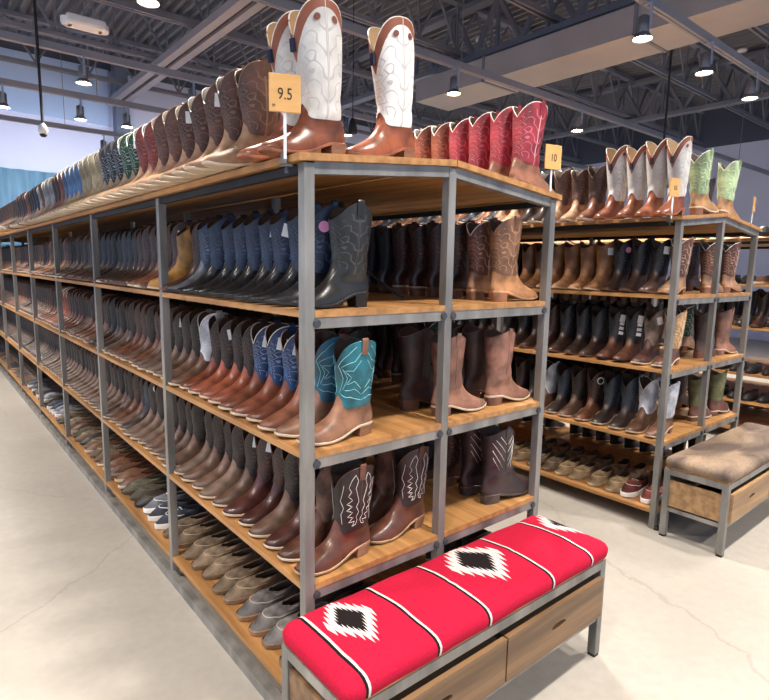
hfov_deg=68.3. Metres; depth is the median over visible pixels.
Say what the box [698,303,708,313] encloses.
boot
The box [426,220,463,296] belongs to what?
boot
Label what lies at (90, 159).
boot
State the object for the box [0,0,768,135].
ceiling
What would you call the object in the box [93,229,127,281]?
boot
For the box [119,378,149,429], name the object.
boot
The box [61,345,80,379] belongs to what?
boot
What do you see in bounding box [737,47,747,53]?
smoke detector
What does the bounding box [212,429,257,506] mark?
boot
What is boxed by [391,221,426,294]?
boot
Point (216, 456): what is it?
boot
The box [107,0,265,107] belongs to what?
beam
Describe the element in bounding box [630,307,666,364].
boot
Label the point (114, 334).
boot
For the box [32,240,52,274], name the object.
boot
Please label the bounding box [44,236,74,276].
boot
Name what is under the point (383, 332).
boot
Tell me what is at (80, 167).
boot
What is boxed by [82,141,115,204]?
boot
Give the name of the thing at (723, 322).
boot
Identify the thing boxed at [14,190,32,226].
boot
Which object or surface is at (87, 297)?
boot
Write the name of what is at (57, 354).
boot
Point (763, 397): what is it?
sneaker
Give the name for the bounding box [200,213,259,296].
boot
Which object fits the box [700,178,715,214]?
boot
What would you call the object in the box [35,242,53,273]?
boot
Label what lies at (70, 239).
boot
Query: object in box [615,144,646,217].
boot
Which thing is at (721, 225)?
shelving rack
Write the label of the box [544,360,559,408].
boot
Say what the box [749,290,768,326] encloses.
boot
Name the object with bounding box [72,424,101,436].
loafer
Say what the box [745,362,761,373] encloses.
sneaker
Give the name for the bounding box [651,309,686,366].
boot
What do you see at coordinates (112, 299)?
boot
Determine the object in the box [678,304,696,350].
boot
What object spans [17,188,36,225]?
boot
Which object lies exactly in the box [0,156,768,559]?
boots
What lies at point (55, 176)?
boot
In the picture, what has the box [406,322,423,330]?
boot
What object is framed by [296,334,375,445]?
boot
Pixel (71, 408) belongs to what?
sneaker
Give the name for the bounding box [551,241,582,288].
boot
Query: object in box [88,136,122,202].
boot
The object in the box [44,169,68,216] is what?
boot
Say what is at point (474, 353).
boot
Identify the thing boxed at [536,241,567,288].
boot
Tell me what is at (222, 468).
boot
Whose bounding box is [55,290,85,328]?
boot
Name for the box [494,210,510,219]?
boot
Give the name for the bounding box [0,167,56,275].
curtain
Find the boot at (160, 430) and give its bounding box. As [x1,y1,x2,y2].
[138,388,164,443]
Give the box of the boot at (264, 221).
[223,209,288,299]
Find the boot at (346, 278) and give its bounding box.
[289,199,371,307]
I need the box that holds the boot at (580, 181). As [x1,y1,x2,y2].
[559,167,588,221]
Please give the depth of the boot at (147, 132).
2.53 m
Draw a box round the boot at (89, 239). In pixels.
[67,235,91,279]
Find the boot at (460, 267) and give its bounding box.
[452,220,469,298]
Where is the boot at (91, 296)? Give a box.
[69,292,104,336]
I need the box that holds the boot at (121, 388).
[95,365,124,410]
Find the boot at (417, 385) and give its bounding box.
[398,324,433,410]
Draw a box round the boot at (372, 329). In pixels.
[368,325,377,373]
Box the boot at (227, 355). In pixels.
[188,315,243,393]
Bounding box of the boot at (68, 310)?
[49,289,69,324]
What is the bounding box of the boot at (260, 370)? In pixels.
[218,320,272,409]
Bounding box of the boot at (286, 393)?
[246,328,298,421]
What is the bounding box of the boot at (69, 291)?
[51,288,73,326]
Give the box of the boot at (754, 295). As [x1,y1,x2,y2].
[735,291,757,325]
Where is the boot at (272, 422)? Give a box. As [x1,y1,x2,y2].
[258,328,335,430]
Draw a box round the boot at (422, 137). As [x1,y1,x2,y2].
[414,124,440,158]
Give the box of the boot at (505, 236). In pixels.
[488,216,537,301]
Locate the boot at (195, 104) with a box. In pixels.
[160,92,224,181]
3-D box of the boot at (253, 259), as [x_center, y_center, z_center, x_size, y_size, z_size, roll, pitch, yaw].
[-0.522,-0.361,2.130,0.296,0.335,0.118,-5,10,-38]
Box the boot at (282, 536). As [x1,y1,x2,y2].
[263,458,320,549]
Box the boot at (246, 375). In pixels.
[208,317,273,403]
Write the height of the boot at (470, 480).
0.338 m
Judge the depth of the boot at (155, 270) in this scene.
2.87 m
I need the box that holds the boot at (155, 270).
[127,222,174,286]
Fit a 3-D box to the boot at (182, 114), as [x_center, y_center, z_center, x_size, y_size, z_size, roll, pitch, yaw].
[-0.792,-0.818,2.240,0.116,0.336,0.278,9,11,43]
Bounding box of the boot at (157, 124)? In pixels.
[125,113,168,191]
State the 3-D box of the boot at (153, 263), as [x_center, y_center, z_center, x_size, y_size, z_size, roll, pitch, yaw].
[-1.231,-0.500,2.979,0.298,0.341,0.121,-5,10,-36]
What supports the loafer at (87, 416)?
on the shelving rack at (392, 188)
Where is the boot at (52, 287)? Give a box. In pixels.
[35,285,61,318]
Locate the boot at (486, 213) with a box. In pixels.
[475,212,491,223]
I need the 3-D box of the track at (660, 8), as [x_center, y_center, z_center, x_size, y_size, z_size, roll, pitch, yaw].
[2.250,-3.352,4.511,19.600,1.250,0.060,-6,11,-39]
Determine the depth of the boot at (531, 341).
4.05 m
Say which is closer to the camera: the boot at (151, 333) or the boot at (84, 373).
the boot at (151, 333)
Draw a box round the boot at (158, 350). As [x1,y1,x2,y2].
[131,303,177,366]
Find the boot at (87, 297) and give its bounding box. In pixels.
[68,292,92,334]
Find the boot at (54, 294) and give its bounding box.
[37,287,56,319]
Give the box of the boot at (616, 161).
[593,145,629,219]
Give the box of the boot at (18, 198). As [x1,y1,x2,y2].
[6,198,22,228]
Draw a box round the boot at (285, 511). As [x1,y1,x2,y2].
[248,449,299,537]
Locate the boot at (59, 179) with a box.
[40,171,64,217]
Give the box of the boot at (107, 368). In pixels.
[84,359,110,401]
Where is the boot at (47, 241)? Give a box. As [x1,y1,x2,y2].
[28,241,47,273]
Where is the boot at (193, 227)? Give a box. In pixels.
[160,219,211,290]
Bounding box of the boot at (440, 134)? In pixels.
[431,120,458,158]
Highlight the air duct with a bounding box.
[416,0,768,110]
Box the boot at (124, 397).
[108,368,127,411]
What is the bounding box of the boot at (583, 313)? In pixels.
[563,303,594,354]
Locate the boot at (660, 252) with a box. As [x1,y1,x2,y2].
[637,238,671,292]
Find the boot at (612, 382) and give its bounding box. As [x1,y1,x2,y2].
[590,369,621,424]
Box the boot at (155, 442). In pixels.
[144,394,178,449]
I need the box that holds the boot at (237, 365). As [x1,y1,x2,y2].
[199,315,261,398]
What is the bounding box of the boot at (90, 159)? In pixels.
[68,151,98,209]
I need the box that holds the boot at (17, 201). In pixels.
[4,196,21,229]
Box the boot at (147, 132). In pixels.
[117,120,157,194]
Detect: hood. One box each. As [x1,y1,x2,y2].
[0,103,10,108]
[74,116,86,120]
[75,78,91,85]
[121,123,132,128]
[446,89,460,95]
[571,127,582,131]
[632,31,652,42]
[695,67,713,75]
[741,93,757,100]
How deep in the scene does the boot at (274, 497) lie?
2.17 m
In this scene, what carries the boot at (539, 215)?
on the shelving rack at (721, 225)
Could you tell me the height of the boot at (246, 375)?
0.335 m
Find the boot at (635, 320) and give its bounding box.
[612,306,646,361]
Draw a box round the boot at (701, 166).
[689,148,718,214]
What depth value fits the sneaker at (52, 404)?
5.37 m
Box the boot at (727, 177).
[715,159,741,217]
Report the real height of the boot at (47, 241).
0.320 m
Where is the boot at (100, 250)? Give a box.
[75,234,101,280]
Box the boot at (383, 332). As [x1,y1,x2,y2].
[375,324,392,377]
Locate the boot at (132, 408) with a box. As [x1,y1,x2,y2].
[109,373,140,422]
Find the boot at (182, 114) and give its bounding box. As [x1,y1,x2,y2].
[148,101,194,185]
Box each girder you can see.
[340,0,635,108]
[522,48,768,140]
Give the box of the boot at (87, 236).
[66,236,89,277]
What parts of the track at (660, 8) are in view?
hanger rod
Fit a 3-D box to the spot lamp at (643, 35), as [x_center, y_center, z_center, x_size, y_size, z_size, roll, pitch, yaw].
[2.041,-2.584,4.459,0.156,0.262,0.154,-6,11,-39]
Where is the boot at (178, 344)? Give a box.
[146,307,189,372]
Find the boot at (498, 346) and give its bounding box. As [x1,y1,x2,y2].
[484,326,529,405]
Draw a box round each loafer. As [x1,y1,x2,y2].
[25,377,51,385]
[29,381,55,389]
[32,384,59,392]
[33,386,61,394]
[44,394,71,403]
[45,396,74,407]
[56,408,88,420]
[58,411,92,423]
[63,414,95,425]
[64,417,99,428]
[71,420,100,432]
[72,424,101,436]
[74,428,111,441]
[79,430,115,444]
[83,433,119,447]
[84,437,123,452]
[89,440,128,456]
[93,444,132,461]
[97,448,138,465]
[103,453,143,469]
[111,457,151,476]
[114,464,156,481]
[118,468,162,488]
[121,473,166,494]
[129,480,166,499]
[134,484,183,507]
[162,511,215,537]
[178,518,225,547]
[182,529,238,559]
[191,538,248,569]
[201,547,260,579]
[212,556,271,594]
[223,567,285,603]
[235,579,299,620]
[248,593,299,635]
[261,601,328,648]
[279,654,281,666]
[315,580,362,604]
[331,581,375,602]
[512,440,526,455]
[512,446,530,460]
[526,435,544,446]
[527,448,553,465]
[541,438,557,450]
[542,452,567,470]
[552,442,570,455]
[555,456,581,475]
[566,446,584,459]
[568,461,597,479]
[579,450,598,464]
[587,465,613,486]
[593,454,614,469]
[605,470,630,491]
[611,458,630,475]
[626,463,646,478]
[643,469,663,485]
[753,276,768,284]
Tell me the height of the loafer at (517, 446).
0.077 m
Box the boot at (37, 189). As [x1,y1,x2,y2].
[23,187,41,223]
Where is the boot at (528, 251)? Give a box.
[519,243,535,282]
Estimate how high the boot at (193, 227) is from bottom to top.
0.327 m
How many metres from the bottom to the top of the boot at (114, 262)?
0.330 m
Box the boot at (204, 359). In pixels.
[168,309,227,385]
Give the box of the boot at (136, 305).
[110,298,151,355]
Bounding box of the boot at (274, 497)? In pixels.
[238,443,284,526]
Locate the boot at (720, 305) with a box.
[717,302,724,309]
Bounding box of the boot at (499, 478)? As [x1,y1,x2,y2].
[479,425,528,504]
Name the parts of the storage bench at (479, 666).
leg, panel, drawer, frame, drawer, leg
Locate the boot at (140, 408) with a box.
[116,376,144,425]
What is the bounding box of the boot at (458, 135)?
[449,117,477,162]
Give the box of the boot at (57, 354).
[41,334,59,364]
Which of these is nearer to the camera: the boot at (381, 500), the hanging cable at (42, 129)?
the boot at (381, 500)
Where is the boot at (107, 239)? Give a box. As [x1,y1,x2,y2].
[83,231,113,281]
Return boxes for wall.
[0,39,412,172]
[524,99,768,340]
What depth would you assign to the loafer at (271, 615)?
2.18 m
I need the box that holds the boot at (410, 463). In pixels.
[369,444,428,543]
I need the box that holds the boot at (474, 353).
[462,322,490,397]
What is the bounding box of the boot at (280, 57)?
[237,10,320,162]
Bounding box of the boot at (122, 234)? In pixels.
[96,228,134,282]
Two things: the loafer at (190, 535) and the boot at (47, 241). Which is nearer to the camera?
the loafer at (190, 535)
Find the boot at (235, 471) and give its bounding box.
[199,422,245,498]
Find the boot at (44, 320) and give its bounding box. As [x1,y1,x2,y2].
[42,287,68,321]
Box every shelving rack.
[0,152,561,699]
[495,213,761,530]
[520,236,768,428]
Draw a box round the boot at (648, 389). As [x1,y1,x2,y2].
[625,374,660,433]
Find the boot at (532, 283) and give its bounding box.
[523,243,541,287]
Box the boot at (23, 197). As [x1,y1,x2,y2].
[10,194,27,227]
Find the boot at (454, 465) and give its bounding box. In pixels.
[446,434,461,486]
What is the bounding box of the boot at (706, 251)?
[699,240,723,292]
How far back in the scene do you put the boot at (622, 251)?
3.54 m
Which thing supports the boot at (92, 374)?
on the shelving rack at (392, 188)
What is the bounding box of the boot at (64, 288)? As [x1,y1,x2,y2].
[44,287,73,322]
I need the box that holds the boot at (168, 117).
[136,103,183,188]
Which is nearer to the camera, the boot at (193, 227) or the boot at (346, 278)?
the boot at (346, 278)
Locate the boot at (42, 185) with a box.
[26,182,47,222]
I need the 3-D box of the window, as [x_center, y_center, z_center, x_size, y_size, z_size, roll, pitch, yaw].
[-6.830,-4.721,9.765,3.860,1.030,0.040,-6,11,-39]
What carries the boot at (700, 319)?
on the shelving rack at (721, 225)
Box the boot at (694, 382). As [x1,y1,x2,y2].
[687,374,711,421]
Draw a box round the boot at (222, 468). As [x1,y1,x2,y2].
[192,419,232,489]
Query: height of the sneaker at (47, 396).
0.084 m
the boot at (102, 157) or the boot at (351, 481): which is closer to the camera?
the boot at (351, 481)
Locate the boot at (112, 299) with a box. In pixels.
[88,295,130,345]
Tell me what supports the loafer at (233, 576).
on the shelving rack at (392, 188)
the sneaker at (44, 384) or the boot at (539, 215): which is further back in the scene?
the sneaker at (44, 384)
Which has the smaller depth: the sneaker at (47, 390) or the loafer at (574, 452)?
the loafer at (574, 452)
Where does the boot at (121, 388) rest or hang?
on the shelving rack at (392, 188)
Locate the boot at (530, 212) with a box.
[520,208,540,223]
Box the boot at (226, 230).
[188,214,247,294]
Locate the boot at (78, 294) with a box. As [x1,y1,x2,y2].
[64,290,93,327]
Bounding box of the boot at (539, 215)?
[527,171,555,222]
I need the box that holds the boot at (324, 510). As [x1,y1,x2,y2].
[277,462,344,561]
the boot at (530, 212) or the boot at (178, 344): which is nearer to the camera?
the boot at (178, 344)
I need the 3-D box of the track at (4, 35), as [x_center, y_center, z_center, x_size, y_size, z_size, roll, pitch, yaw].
[-0.513,-3.882,7.815,19.600,1.250,0.060,-6,11,-39]
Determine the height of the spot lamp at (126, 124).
0.262 m
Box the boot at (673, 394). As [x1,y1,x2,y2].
[644,378,679,437]
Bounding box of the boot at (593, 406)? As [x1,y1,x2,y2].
[574,367,604,420]
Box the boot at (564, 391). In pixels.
[545,362,573,412]
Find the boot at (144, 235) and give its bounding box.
[114,223,156,285]
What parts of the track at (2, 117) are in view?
hanger rod, rail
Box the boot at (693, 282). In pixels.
[686,243,700,290]
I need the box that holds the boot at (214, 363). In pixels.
[179,314,236,389]
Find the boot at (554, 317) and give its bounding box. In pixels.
[533,302,560,348]
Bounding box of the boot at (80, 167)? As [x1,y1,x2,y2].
[59,160,86,212]
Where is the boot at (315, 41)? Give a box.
[257,0,345,156]
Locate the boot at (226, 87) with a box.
[183,66,244,174]
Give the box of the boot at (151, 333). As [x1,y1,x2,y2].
[120,303,159,360]
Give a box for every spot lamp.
[0,83,10,108]
[74,97,86,120]
[75,55,91,85]
[99,134,105,150]
[121,106,132,128]
[136,0,159,7]
[188,80,195,98]
[344,115,351,136]
[446,66,460,95]
[540,160,544,172]
[571,109,582,131]
[632,1,653,42]
[695,41,713,75]
[741,71,758,100]
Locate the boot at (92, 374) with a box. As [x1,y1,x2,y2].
[70,351,94,390]
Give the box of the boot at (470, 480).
[459,428,481,495]
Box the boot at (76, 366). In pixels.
[58,344,79,378]
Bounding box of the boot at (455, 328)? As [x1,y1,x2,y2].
[451,321,469,383]
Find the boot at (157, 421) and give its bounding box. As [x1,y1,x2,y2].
[130,384,163,439]
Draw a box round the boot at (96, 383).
[77,355,98,395]
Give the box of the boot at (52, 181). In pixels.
[35,178,57,219]
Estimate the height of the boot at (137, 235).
0.327 m
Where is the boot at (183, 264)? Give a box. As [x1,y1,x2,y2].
[147,225,192,288]
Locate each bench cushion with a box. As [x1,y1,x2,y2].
[282,515,607,699]
[666,423,768,482]
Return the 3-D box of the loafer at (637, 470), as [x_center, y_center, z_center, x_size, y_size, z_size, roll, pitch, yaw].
[1.699,0.830,3.849,0.292,0.076,0.100,-6,11,-39]
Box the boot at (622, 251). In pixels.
[600,238,632,291]
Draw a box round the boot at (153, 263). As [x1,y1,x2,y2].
[121,222,169,285]
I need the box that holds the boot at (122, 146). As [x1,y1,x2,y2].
[95,130,133,201]
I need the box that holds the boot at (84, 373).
[65,348,88,384]
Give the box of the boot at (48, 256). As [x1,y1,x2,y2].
[30,241,49,274]
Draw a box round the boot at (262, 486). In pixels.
[222,435,273,516]
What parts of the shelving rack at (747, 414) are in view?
post, shelf, shelf, shelf, shelf, shelf, shelf, shelf, shelf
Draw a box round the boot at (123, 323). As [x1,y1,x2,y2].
[96,298,131,347]
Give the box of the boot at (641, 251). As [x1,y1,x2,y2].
[619,237,653,291]
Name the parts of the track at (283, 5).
hanger rod, hanger rod, hanger rod, hanger rod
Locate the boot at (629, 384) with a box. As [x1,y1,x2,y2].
[608,371,641,428]
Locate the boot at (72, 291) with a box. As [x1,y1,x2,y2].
[52,288,86,327]
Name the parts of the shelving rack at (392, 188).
post, shelf, shelf, shelf, shelf, shelf, post, shelf, shelf, shelf, shelf, post, shelf, shelf, shelf, shelf, post, shelf, shelf, shelf, shelf, post, shelf, shelf, post, shelf, floor rail, shelf, post, post, shelf, post, shelf, shelf, shelf, post, shelf, post, shelf, shelf, shelf, post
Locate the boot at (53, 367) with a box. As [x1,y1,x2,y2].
[48,338,68,370]
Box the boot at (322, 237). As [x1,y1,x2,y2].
[264,200,343,305]
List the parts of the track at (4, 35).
hanger rod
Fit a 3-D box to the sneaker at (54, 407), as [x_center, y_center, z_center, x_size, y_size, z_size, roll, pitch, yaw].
[-2.993,0.528,5.334,0.295,0.084,0.099,-6,11,-41]
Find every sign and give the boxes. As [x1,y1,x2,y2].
[269,72,300,158]
[544,144,561,190]
[669,177,680,218]
[751,197,755,223]
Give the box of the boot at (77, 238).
[55,235,83,277]
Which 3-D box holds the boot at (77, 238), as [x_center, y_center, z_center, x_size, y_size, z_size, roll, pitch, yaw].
[-2.341,-0.707,4.296,0.297,0.334,0.114,-6,11,-41]
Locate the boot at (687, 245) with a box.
[656,237,693,293]
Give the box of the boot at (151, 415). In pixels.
[123,380,156,435]
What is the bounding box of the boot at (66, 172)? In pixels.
[47,165,72,215]
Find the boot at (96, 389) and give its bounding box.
[80,385,98,398]
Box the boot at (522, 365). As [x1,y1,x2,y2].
[515,357,529,390]
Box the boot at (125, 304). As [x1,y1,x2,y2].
[102,297,139,350]
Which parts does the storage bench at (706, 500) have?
leg, panel, panel, frame, frame, leg, drawer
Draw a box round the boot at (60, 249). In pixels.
[40,237,64,275]
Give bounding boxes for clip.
[280,146,291,172]
[666,215,672,224]
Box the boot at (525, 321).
[514,315,531,345]
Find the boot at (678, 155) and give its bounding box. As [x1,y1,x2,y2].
[654,136,692,215]
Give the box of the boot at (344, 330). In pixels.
[333,326,367,334]
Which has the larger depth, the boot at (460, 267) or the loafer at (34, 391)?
the loafer at (34, 391)
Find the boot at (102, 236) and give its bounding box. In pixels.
[78,232,107,280]
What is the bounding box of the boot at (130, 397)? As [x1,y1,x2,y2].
[103,370,133,418]
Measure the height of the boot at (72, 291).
0.333 m
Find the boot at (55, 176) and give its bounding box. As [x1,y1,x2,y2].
[37,174,61,218]
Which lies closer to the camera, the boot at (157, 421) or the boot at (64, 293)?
the boot at (157, 421)
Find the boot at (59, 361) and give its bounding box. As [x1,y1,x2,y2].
[46,359,60,368]
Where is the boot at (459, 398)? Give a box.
[431,330,486,416]
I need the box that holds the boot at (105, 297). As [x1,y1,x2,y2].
[83,295,115,340]
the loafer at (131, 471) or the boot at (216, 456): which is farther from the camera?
the loafer at (131, 471)
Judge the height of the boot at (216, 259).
0.339 m
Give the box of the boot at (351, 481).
[293,459,373,575]
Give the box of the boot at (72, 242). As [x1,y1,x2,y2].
[53,238,76,276]
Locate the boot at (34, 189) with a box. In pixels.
[19,185,39,224]
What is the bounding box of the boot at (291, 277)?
[248,202,321,303]
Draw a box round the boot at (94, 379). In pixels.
[74,353,97,392]
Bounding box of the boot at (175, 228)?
[141,220,193,289]
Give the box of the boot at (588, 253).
[567,242,596,289]
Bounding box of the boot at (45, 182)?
[28,177,51,221]
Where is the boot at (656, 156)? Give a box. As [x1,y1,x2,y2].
[634,138,670,216]
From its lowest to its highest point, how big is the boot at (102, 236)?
0.329 m
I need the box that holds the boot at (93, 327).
[74,299,95,337]
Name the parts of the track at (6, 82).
hanger rod, rail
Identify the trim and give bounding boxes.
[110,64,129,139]
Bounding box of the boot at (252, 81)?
[201,57,277,169]
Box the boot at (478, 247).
[466,219,507,299]
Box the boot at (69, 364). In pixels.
[53,340,73,374]
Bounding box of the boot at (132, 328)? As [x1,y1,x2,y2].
[103,297,144,353]
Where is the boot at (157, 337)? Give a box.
[128,305,159,362]
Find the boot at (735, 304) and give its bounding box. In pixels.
[727,291,739,323]
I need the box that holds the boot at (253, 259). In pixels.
[210,209,274,297]
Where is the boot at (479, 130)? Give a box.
[468,110,495,169]
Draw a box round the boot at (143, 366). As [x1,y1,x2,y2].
[137,303,188,370]
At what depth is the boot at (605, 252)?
3.62 m
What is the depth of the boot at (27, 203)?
5.16 m
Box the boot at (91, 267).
[70,232,103,279]
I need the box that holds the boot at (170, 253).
[134,220,183,287]
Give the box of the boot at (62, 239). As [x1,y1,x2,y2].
[43,239,64,274]
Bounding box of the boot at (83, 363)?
[67,346,85,380]
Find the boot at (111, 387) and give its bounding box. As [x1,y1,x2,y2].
[88,361,113,403]
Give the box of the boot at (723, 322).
[713,307,736,354]
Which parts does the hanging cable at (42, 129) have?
cord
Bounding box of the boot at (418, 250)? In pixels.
[409,223,428,295]
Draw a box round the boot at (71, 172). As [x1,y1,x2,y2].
[51,165,90,214]
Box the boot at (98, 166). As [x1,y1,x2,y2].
[74,152,103,207]
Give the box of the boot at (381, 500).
[368,450,394,527]
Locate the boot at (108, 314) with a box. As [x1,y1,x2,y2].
[84,296,111,342]
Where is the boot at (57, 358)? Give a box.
[42,335,60,366]
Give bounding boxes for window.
[0,47,110,126]
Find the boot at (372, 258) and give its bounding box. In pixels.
[367,226,387,291]
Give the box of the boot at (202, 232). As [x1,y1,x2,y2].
[165,217,211,292]
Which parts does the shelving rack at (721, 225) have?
post, shelf, shelf, shelf, post, shelf, shelf, shelf, shelf, post, shelf, shelf, post, shelf, post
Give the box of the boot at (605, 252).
[583,239,615,290]
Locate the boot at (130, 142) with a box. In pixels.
[103,132,138,199]
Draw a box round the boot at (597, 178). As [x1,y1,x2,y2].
[576,165,607,220]
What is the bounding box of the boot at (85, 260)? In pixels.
[62,234,90,278]
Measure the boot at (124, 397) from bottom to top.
0.321 m
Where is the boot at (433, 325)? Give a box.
[424,320,454,380]
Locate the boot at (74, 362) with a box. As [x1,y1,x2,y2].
[55,342,76,376]
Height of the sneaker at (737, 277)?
0.084 m
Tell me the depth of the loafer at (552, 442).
4.38 m
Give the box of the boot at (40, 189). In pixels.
[24,183,44,222]
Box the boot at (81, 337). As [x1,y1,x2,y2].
[78,293,116,339]
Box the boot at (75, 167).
[54,160,81,213]
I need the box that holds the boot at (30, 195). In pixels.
[16,191,34,225]
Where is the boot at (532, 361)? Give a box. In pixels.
[529,359,535,397]
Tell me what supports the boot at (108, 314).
on the shelving rack at (392, 188)
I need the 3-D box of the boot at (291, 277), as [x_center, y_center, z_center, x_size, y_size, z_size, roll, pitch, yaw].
[-0.314,-0.319,1.875,0.295,0.334,0.118,-6,11,-41]
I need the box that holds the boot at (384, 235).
[376,227,409,293]
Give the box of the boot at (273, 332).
[230,321,298,416]
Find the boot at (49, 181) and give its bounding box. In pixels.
[32,177,54,220]
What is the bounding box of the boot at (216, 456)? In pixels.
[181,413,224,481]
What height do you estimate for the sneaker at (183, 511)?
0.088 m
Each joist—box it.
[0,0,581,161]
[0,8,449,135]
[91,0,637,149]
[299,0,705,143]
[505,0,768,128]
[748,25,768,44]
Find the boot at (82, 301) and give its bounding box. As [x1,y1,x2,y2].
[61,291,92,331]
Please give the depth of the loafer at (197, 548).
2.73 m
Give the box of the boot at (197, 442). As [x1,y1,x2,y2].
[162,402,205,467]
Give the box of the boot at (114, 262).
[87,230,122,281]
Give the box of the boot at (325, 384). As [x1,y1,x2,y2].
[274,333,349,437]
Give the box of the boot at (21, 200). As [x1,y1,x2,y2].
[7,192,25,228]
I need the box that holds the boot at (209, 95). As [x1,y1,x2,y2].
[172,82,235,178]
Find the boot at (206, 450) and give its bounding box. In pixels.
[174,409,213,474]
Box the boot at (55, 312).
[39,286,69,320]
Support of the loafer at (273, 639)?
on the shelving rack at (392, 188)
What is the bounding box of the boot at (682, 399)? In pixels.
[672,375,688,408]
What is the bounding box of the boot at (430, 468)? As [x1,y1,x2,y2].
[423,440,434,479]
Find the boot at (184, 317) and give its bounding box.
[153,307,196,376]
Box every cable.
[33,0,47,136]
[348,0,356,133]
[663,49,672,139]
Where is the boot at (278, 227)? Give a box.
[234,207,297,301]
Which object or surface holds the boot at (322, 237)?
on the shelving rack at (392, 188)
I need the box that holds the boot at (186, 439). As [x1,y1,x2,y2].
[157,399,192,459]
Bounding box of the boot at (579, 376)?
[557,364,588,416]
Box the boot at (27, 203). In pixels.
[11,192,29,226]
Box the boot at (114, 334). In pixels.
[94,297,129,346]
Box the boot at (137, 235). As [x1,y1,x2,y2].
[111,229,142,284]
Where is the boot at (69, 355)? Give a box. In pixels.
[50,339,70,372]
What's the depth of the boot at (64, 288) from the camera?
5.03 m
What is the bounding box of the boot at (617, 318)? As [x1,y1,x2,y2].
[595,305,627,358]
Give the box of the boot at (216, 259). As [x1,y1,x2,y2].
[174,213,236,293]
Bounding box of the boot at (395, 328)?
[391,323,405,381]
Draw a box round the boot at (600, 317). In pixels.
[578,305,609,356]
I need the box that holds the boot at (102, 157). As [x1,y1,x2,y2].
[78,148,108,206]
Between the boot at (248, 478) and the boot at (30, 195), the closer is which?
the boot at (248, 478)
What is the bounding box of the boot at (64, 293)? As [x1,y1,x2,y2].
[47,288,72,323]
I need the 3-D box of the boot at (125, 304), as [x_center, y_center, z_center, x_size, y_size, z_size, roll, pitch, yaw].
[-1.622,-0.159,3.555,0.291,0.334,0.118,-5,10,-37]
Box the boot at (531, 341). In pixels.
[518,315,537,347]
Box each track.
[0,0,667,187]
[0,1,559,147]
[0,53,125,136]
[251,0,768,175]
[634,0,768,84]
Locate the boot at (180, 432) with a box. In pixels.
[150,395,186,454]
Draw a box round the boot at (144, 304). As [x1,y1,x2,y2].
[115,300,159,357]
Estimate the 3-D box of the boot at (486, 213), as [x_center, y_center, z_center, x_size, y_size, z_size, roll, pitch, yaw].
[0.757,-1.063,4.101,0.113,0.341,0.287,9,11,42]
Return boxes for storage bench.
[282,558,605,699]
[659,461,768,557]
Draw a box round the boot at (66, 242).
[47,238,69,275]
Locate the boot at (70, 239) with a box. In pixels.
[49,236,75,276]
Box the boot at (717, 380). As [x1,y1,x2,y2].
[707,369,728,415]
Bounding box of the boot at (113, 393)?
[91,362,118,407]
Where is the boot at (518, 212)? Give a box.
[500,209,525,224]
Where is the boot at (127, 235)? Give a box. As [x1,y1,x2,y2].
[101,226,140,283]
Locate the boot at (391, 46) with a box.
[345,16,414,157]
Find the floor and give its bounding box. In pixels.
[0,331,768,699]
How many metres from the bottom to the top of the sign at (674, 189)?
0.213 m
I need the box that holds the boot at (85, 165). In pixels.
[62,154,91,210]
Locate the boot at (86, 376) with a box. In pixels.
[68,350,90,387]
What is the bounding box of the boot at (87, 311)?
[66,292,89,332]
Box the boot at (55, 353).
[39,333,57,363]
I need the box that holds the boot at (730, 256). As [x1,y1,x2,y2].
[720,241,741,292]
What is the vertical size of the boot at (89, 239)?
0.325 m
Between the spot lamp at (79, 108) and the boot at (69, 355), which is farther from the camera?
the spot lamp at (79, 108)
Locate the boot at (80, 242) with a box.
[60,237,83,277]
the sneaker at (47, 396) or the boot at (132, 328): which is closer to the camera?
the boot at (132, 328)
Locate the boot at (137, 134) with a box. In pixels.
[109,124,147,196]
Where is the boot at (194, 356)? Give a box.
[161,307,205,378]
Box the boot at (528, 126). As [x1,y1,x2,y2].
[509,99,554,191]
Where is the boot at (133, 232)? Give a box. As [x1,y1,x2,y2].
[106,227,142,283]
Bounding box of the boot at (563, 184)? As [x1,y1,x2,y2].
[541,167,573,221]
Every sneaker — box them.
[27,379,53,387]
[32,382,56,390]
[36,388,62,396]
[44,392,68,400]
[47,399,77,409]
[49,401,79,412]
[52,403,82,414]
[55,406,85,416]
[143,491,190,513]
[148,497,197,521]
[154,503,207,529]
[620,475,648,496]
[640,481,662,503]
[715,364,731,368]
[723,384,728,395]
[727,387,743,398]
[729,361,746,370]
[735,275,740,283]
[740,275,756,283]
[741,389,758,400]
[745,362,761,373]
[756,392,768,403]
[759,226,768,236]
[762,365,768,375]
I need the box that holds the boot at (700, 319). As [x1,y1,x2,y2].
[693,308,716,358]
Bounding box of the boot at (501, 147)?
[489,105,521,176]
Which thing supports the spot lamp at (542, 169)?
attached to the track at (4, 35)
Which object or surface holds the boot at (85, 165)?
on the shelving rack at (392, 188)
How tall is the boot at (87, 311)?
0.322 m
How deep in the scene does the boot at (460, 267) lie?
2.40 m
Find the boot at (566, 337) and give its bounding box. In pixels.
[547,301,578,351]
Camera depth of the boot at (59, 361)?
5.15 m

